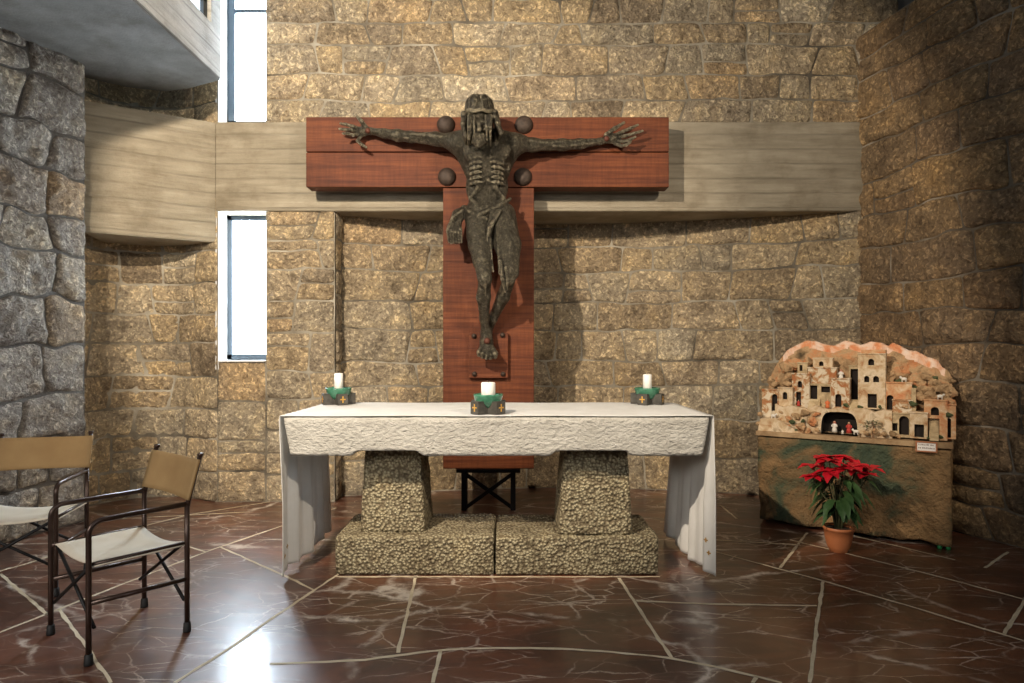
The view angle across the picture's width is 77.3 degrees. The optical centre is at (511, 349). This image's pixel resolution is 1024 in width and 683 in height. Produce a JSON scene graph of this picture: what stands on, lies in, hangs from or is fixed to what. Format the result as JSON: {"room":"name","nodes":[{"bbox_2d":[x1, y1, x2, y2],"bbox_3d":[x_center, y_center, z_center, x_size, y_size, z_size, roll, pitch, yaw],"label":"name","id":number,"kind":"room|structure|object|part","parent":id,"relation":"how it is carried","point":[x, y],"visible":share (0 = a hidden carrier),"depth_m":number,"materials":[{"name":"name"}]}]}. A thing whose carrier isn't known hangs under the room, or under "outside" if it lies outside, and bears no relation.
{"room":"church chapel","nodes":[
{"label":"church chapel","id":0,"kind":"room"},
{"bbox_2d":[0,27,85,542],"bbox_3d":[-3.890,-0.550,3.181,0.185,3.900,4.190,0,0,10],"label":"wall","id":1,"kind":"structure","parent":0,"point":[43,125],"depth_m":4.86,"materials":[{"name":"grey stone"}]},
{"bbox_2d":[85,77,217,505],"bbox_3d":[-3.370,-0.575,5.819,1.203,3.950,0.593,0,0,-32],"label":"wall","id":2,"kind":"structure","parent":0,"point":[151,334],"depth_m":5.99,"materials":[{"name":"stone"}]},
{"bbox_2d":[137,0,220,77],"bbox_3d":[-2.575,-3.567,1.450,0.150,2.465,8.100,0,0,0],"label":"wall","id":3,"kind":"structure","parent":0,"point":[200,34],"depth_m":5.05,"materials":[{"name":"grey concrete"}]},
{"bbox_2d":[0,0,219,90],"bbox_3d":[-3.451,-2.388,1.569,1.897,0.145,8.338,0,0,0],"label":"ceiling","id":4,"kind":"structure","parent":3,"relation":"attached to","point":[118,42],"depth_m":4.79,"materials":[{"name":"concrete"}]},
{"bbox_2d":[191,0,206,17],"bbox_3d":[-2.560,-3.360,1.405,0.060,1.280,7.810,0,0,0],"label":"window","id":5,"kind":"structure","parent":3,"relation":"in","point":[201,5],"depth_m":5.25,"materials":[{"name":"white glass"}]},
{"bbox_3d":[-2.560,-3.360,1.395,0.001,1.280,7.790,0,0,0],"label":"pane","id":6,"kind":"part","parent":5,"relation":"part of","materials":[{"name":"white glass"}]},
{"bbox_2d":[238,234,335,499],"bbox_3d":[0.000,-1.700,4.250,9.200,6.200,5.300,0,0,0],"label":"wall pier","id":7,"kind":"object","parent":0,"point":[335,234],"visible":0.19,"depth_m":6.75,"materials":[{"name":"concrete"}]},
{"bbox_2d":[335,212,342,500],"bbox_3d":[-1.617,0.025,6.020,0.038,2.750,0.200,0,0,0],"label":"wall","id":8,"kind":"structure","parent":0,"point":[338,218],"depth_m":5.96,"materials":[{"name":"stone"}]},
{"bbox_2d":[0,488,1023,682],"bbox_3d":[0.000,1.474,1.900,8.900,0.152,9.600,0,0,0],"label":"floor","id":9,"kind":"structure","parent":0,"point":[779,606],"depth_m":3.39,"materials":[{"name":"red stone"}]},
{"bbox_2d":[0,431,92,596],"bbox_3d":[-2.892,0.960,3.820,0.532,0.880,0.528,0,0,-14],"label":"folding chair","id":10,"kind":"object","parent":9,"relation":"on","point":[67,451],"visible":0.8,"depth_m":4.00,"materials":[{"name":"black fabric"}]},
{"bbox_3d":[-2.885,0.968,3.790,0.505,0.030,0.404,0,0,-14],"label":"seat","id":11,"kind":"part","parent":10,"relation":"part of","materials":[{"name":"beige fabric"}]},
{"bbox_3d":[-2.944,0.647,4.033,0.528,0.199,0.086,0,0,-14],"label":"backrest","id":12,"kind":"part","parent":10,"relation":"part of","materials":[{"name":"beige fabric"}]},
{"bbox_3d":[-2.644,1.066,3.843,0.024,0.628,0.442,0,0,-14],"label":"leg","id":13,"kind":"part","parent":10,"relation":"part of","materials":[{"name":"black metal"}]},
{"bbox_3d":[-2.652,0.960,3.847,0.020,0.019,0.430,0,0,-14],"label":"seat rail","id":14,"kind":"part","parent":10,"relation":"part of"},
{"bbox_3d":[-2.645,1.133,3.849,0.022,0.031,0.430,0,0,-14],"label":"rail","id":15,"kind":"part","parent":10,"relation":"part of","materials":[{"name":"black metal"}]},
{"bbox_3d":[-2.696,1.067,4.058,0.024,0.627,0.025,0,0,-14],"label":"leg","id":16,"kind":"part","parent":10,"relation":"part of","materials":[{"name":"black metal"}]},
{"bbox_3d":[-2.704,0.654,4.091,0.029,0.267,0.091,0,0,-14],"label":"post","id":17,"kind":"part","parent":10,"relation":"part of","materials":[{"name":"black metal"}]},
{"bbox_2d":[46,444,202,666],"bbox_3d":[-1.924,0.960,3.190,0.532,0.880,0.528,0,0,38],"label":"folding chair","id":18,"kind":"object","parent":9,"relation":"on","point":[176,474],"visible":1,"depth_m":3.17,"materials":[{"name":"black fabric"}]},
{"bbox_3d":[-2.140,1.066,3.314,0.024,0.628,0.442,0,0,38],"label":"leg","id":19,"kind":"part","parent":18,"relation":"part of","materials":[{"name":"black metal"}]},
{"bbox_3d":[-2.137,1.133,3.319,0.022,0.031,0.430,0,0,38],"label":"rail","id":20,"kind":"part","parent":18,"relation":"part of","materials":[{"name":"black metal"}]},
{"bbox_3d":[-2.131,0.960,3.314,0.020,0.019,0.430,0,0,38],"label":"seat rail","id":21,"kind":"part","parent":18,"relation":"part of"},
{"bbox_3d":[-1.943,0.968,3.166,0.505,0.030,0.404,0,0,38],"label":"seat","id":22,"kind":"part","parent":18,"relation":"part of","materials":[{"name":"beige fabric"}]},
{"bbox_3d":[-1.752,1.066,3.008,0.024,0.628,0.442,0,0,38],"label":"leg","id":23,"kind":"part","parent":18,"relation":"part of","materials":[{"name":"black metal"}]},
{"bbox_3d":[-1.754,0.960,3.018,0.020,0.019,0.430,0,0,38],"label":"seat rail","id":24,"kind":"part","parent":18,"relation":"part of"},
{"bbox_3d":[-1.749,1.133,3.013,0.022,0.031,0.430,0,0,38],"label":"rail","id":25,"kind":"part","parent":18,"relation":"part of","materials":[{"name":"black metal"}]},
{"bbox_3d":[-2.004,1.067,3.488,0.024,0.627,0.025,0,0,38],"label":"leg","id":26,"kind":"part","parent":18,"relation":"part of","materials":[{"name":"black metal"}]},
{"bbox_3d":[-1.983,0.654,3.514,0.029,0.267,0.091,0,0,38],"label":"post","id":27,"kind":"part","parent":18,"relation":"part of","materials":[{"name":"black metal"}]},
{"bbox_3d":[-1.788,0.647,3.362,0.528,0.199,0.086,0,0,38],"label":"backrest","id":28,"kind":"part","parent":18,"relation":"part of","materials":[{"name":"beige fabric"}]},
{"bbox_3d":[-1.616,1.067,3.182,0.024,0.627,0.025,0,0,38],"label":"leg","id":29,"kind":"part","parent":18,"relation":"part of","materials":[{"name":"black metal"}]},
{"bbox_3d":[-1.595,0.654,3.209,0.029,0.267,0.091,0,0,38],"label":"post","id":30,"kind":"part","parent":18,"relation":"part of","materials":[{"name":"black metal"}]},
{"bbox_2d":[456,469,520,509],"bbox_3d":[-0.206,1.220,5.665,0.560,0.360,0.190,0,0,0],"label":"stand","id":31,"kind":"object","parent":9,"relation":"on","point":[465,476],"visible":0.84,"depth_m":5.58,"materials":[{"name":"black metal"}]},
{"bbox_3d":[-0.421,1.232,5.600,0.044,0.335,0.040,0,0,0],"label":"post","id":32,"kind":"part","parent":31,"relation":"part of","materials":[{"name":"black metal"}]},
{"bbox_2d":[306,93,668,468],"bbox_3d":[-0.214,-0.516,5.441,3.176,3.111,0.849,0,0,0],"label":"crucifix","id":33,"kind":"object","parent":31,"relation":"on","point":[488,168],"visible":1,"depth_m":5.60,"materials":[{"name":"brown wood"}]},
{"bbox_3d":[-0.205,0.048,5.574,0.340,0.392,0.057,0,0,0],"label":"foot plate","id":34,"kind":"part","parent":33,"relation":"part of","materials":[{"name":"brown wood"}]},
{"bbox_3d":[-0.206,1.055,5.665,0.560,0.030,0.190,0,0,0],"label":"plate","id":35,"kind":"part","parent":31,"relation":"part of","materials":[{"name":"black metal"}]},
{"bbox_3d":[0.009,1.232,5.600,0.044,0.335,0.040,0,0,0],"label":"post","id":36,"kind":"part","parent":31,"relation":"part of","materials":[{"name":"black metal"}]},
{"bbox_2d":[284,416,708,574],"bbox_3d":[-0.093,0.904,4.346,2.579,1.003,0.974,0,0,0],"label":"altar","id":37,"kind":"object","parent":9,"relation":"on","point":[592,529],"visible":0.81,"depth_m":3.97,"materials":[{"name":"stone"}]},
{"bbox_2d":[279,402,715,576],"bbox_3d":[-0.098,0.888,4.334,2.651,0.989,0.980,0,0,0],"label":"altar cloth","id":38,"kind":"object","parent":37,"relation":"on","point":[690,511],"visible":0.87,"depth_m":4.19,"materials":[{"name":"white fabric"}]},
{"bbox_2d":[321,387,355,404],"bbox_3d":[-1.262,0.333,4.660,0.214,0.119,0.214,0,0,15],"label":"candle holder","id":39,"kind":"object","parent":38,"relation":"on","point":[333,396],"visible":0.97,"depth_m":4.59,"materials":[{"name":"stone"}]},
{"bbox_2d":[334,373,342,387],"bbox_3d":[-1.262,0.251,4.660,0.062,0.191,0.062,0,0,0],"label":"candle","id":40,"kind":"object","parent":39,"relation":"in","point":[338,377],"visible":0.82,"depth_m":4.63,"materials":[{"name":"white wax"}]},
{"bbox_2d":[325,387,351,399],"bbox_3d":[-1.262,0.320,4.660,0.188,0.093,0.188,0,0,-30],"label":"bowl","id":41,"kind":"object","parent":39,"relation":"on","point":[332,393],"depth_m":4.58,"materials":[{"name":"green glass"}]},
{"bbox_2d":[471,393,504,414],"bbox_3d":[-0.148,0.333,3.990,0.214,0.119,0.214,0,0,0],"label":"candle holder","id":42,"kind":"object","parent":38,"relation":"on","point":[482,404],"visible":0.94,"depth_m":3.91,"materials":[{"name":"stone"}]},
{"bbox_2d":[481,381,494,394],"bbox_3d":[-0.148,0.267,3.990,0.088,0.158,0.088,0,0,0],"label":"candle","id":43,"kind":"object","parent":42,"relation":"in","point":[487,388],"visible":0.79,"depth_m":3.95,"materials":[{"name":"white wax"}]},
{"bbox_2d":[473,393,502,407],"bbox_3d":[-0.148,0.320,3.990,0.188,0.093,0.188,0,0,45],"label":"bowl","id":44,"kind":"object","parent":42,"relation":"on","point":[481,401],"depth_m":3.91,"materials":[{"name":"green glass"}]},
{"bbox_2d":[630,387,663,404],"bbox_3d":[0.985,0.333,4.660,0.214,0.119,0.214,0,0,-15],"label":"candle holder","id":45,"kind":"object","parent":38,"relation":"on","point":[641,396],"visible":0.98,"depth_m":4.59,"materials":[{"name":"stone"}]},
{"bbox_2d":[634,387,659,399],"bbox_3d":[0.985,0.320,4.660,0.188,0.093,0.188,0,0,30],"label":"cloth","id":46,"kind":"object","parent":45,"relation":"on","point":[640,393],"depth_m":4.58,"materials":[{"name":"green fabric"}]},
{"bbox_2d":[643,373,651,387],"bbox_3d":[0.985,0.255,4.660,0.062,0.183,0.062,0,0,0],"label":"candle","id":47,"kind":"object","parent":45,"relation":"in","point":[647,378],"visible":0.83,"depth_m":4.63,"materials":[{"name":"white wax"}]},
{"bbox_2d":[797,454,885,553],"bbox_3d":[2.286,1.067,4.443,0.545,0.666,0.507,0,0,29],"label":"poinsettia","id":48,"kind":"object","parent":9,"relation":"on","point":[838,535],"visible":1,"depth_m":4.39,"materials":[{"name":"plant"}]},
{"bbox_3d":[2.161,1.058,4.424,0.206,0.388,0.014,0,0,-17],"label":"stem","id":49,"kind":"part","parent":48,"relation":"part of","materials":[{"name":"green plant"}]},
{"bbox_3d":[2.245,1.010,4.526,0.016,0.482,0.135,0,0,-22],"label":"stem","id":50,"kind":"part","parent":48,"relation":"part of","materials":[{"name":"green plant"}]},
{"bbox_3d":[2.210,1.038,4.404,0.150,0.427,0.014,0,0,-40],"label":"stem","id":51,"kind":"part","parent":48,"relation":"part of","materials":[{"name":"green plant"}]},
{"bbox_3d":[2.228,1.007,4.429,0.102,0.486,0.015,0,0,-31],"label":"stem","id":52,"kind":"part","parent":48,"relation":"part of","materials":[{"name":"green plant"}]},
{"bbox_3d":[2.270,1.003,4.484,0.022,0.496,0.054,0,0,0],"label":"stem","id":53,"kind":"part","parent":48,"relation":"part of","materials":[{"name":"green plant"}]},
{"bbox_3d":[2.324,1.010,4.525,0.019,0.482,0.150,0,0,39],"label":"stem","id":54,"kind":"part","parent":48,"relation":"part of","materials":[{"name":"green plant"}]},
{"bbox_3d":[2.259,1.030,4.389,0.020,0.442,0.128,0,0,10],"label":"stem","id":55,"kind":"part","parent":48,"relation":"part of","materials":[{"name":"green plant"}]},
{"bbox_3d":[2.383,1.035,4.432,0.194,0.433,0.014,0,0,13],"label":"stem","id":56,"kind":"part","parent":48,"relation":"part of","materials":[{"name":"green plant"}]},
{"bbox_2d":[758,436,952,549],"bbox_3d":[2.664,1.046,5.035,1.332,0.707,0.569,0,0,34],"label":"display stand","id":57,"kind":"object","parent":9,"relation":"on","point":[915,501],"visible":0.63,"depth_m":4.72,"materials":[{"name":"paint"}]},
{"bbox_2d":[756,341,957,448],"bbox_3d":[2.654,0.306,5.017,1.382,0.772,0.465,0,0,34],"label":"village","id":58,"kind":"object","parent":57,"relation":"on","point":[871,388],"visible":0.97,"depth_m":4.95,"materials":[{"name":"beige stone"}]},
{"bbox_2d":[825,399,829,407],"bbox_3d":[2.461,0.418,4.993,0.034,0.070,0.034,0,0,-11],"label":"figurine","id":59,"kind":"object","parent":58,"relation":"on","point":[827,402],"visible":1,"depth_m":4.98,"materials":[{"name":"orange ceramic"}]},
{"bbox_2d":[831,421,837,431],"bbox_3d":[2.509,0.595,4.979,0.041,0.087,0.041,0,0,-11],"label":"figurine","id":60,"kind":"object","parent":58,"relation":"on","point":[834,426],"visible":1,"depth_m":4.97,"materials":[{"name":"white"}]},
{"bbox_2d":[838,369,843,377],"bbox_3d":[2.581,0.189,5.021,0.036,0.076,0.036,0,0,-11],"label":"figurine","id":61,"kind":"object","parent":58,"relation":"on","point":[840,373],"visible":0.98,"depth_m":5.01,"materials":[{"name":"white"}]},
{"bbox_2d":[846,422,851,432],"bbox_3d":[2.590,0.595,4.918,0.041,0.087,0.041,0,0,-11],"label":"figurine","id":62,"kind":"object","parent":58,"relation":"on","point":[848,426],"visible":1,"depth_m":4.91,"materials":[{"name":"red ceramic"}]},
{"bbox_3d":[2.655,0.674,5.017,1.322,0.036,0.465,0,0,34],"label":"board","id":63,"kind":"part","parent":58,"relation":"part of","materials":[{"name":"brown wood"}]},
{"bbox_2d":[861,419,883,437],"bbox_3d":[2.703,0.586,4.781,0.207,0.145,0.141,0,0,0],"label":"tree","id":64,"kind":"object","parent":58,"relation":"on","point":[867,426],"visible":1,"depth_m":4.77,"materials":[{"name":"green plant"}]},
{"bbox_2d":[916,441,937,452],"bbox_3d":[2.937,0.686,4.535,0.131,0.076,0.010,0,0,34],"label":"sign","id":65,"kind":"object","parent":58,"relation":"attached to","point":[921,446],"visible":1,"depth_m":4.53,"materials":[{"name":"white paper"}]},
{"bbox_2d":[218,0,897,501],"bbox_3d":[0.420,-1.700,5.883,6.280,6.200,0.041,0,0,0],"label":"wall","id":66,"kind":"structure","parent":0,"point":[678,60],"depth_m":5.89,"materials":[{"name":"stone"}]},
{"bbox_2d":[85,101,215,245],"bbox_3d":[-3.309,-1.540,5.827,1.178,1.100,0.946,0,0,0],"label":"concrete beam","id":67,"kind":"structure","parent":66,"relation":"attached to","point":[150,177],"depth_m":5.62,"materials":[{"name":"concrete"}]},
{"bbox_2d":[215,0,265,369],"bbox_3d":[-2.454,-2.310,6.087,0.552,4.980,0.426,0,0,0],"label":"trim","id":68,"kind":"structure","parent":66,"relation":"attached to","point":[222,83],"depth_m":5.97,"materials":[{"name":"white paint"}]},
{"bbox_2d":[227,216,265,358],"bbox_3d":[-2.473,-0.595,6.100,0.465,1.370,0.060,0,0,0],"label":"window","id":69,"kind":"structure","parent":66,"relation":"in","point":[246,235],"depth_m":6.10,"materials":[{"name":"white glass"}]},
{"bbox_2d":[227,0,265,121],"bbox_3d":[-2.473,-3.440,6.100,0.465,2.680,0.060,0,0,0],"label":"window","id":70,"kind":"structure","parent":66,"relation":"in","point":[246,19],"depth_m":6.10,"materials":[{"name":"white glass"}]},
{"bbox_2d":[216,122,862,224],"bbox_3d":[0.255,-1.683,6.293,5.950,0.815,0.855,0,0,0],"label":"concrete beam","id":71,"kind":"structure","parent":66,"relation":"attached to","point":[718,170],"depth_m":5.87,"materials":[{"name":"concrete"}]},
{"bbox_2d":[341,211,862,495],"bbox_3d":[0.812,0.000,6.242,4.886,2.800,0.513,0,0,3],"label":"wall niche","id":72,"kind":"object","parent":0,"point":[708,309],"visible":0.5,"depth_m":6.29,"materials":[{"name":"stone"}]},
{"bbox_2d":[823,522,854,553],"bbox_3d":[2.274,1.313,4.458,0.200,0.173,0.200,0,0,0],"label":"flower pot","id":73,"kind":"object","parent":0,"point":[838,536],"depth_m":4.40,"materials":[{"name":"orange ceramic"}]},
{"bbox_2d":[898,0,913,10],"bbox_3d":[4.050,-1.700,2.150,1.100,6.200,9.700,0,0,0],"label":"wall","id":74,"kind":"structure","parent":0,"point":[901,3],"depth_m":6.00,"materials":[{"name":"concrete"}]},
{"bbox_2d":[856,0,1023,547],"bbox_3d":[3.733,-0.750,3.932,0.234,4.300,4.175,0,0,-14],"label":"wall","id":75,"kind":"structure","parent":0,"point":[940,230],"depth_m":4.89,"materials":[{"name":"brown stone"}]}
]}

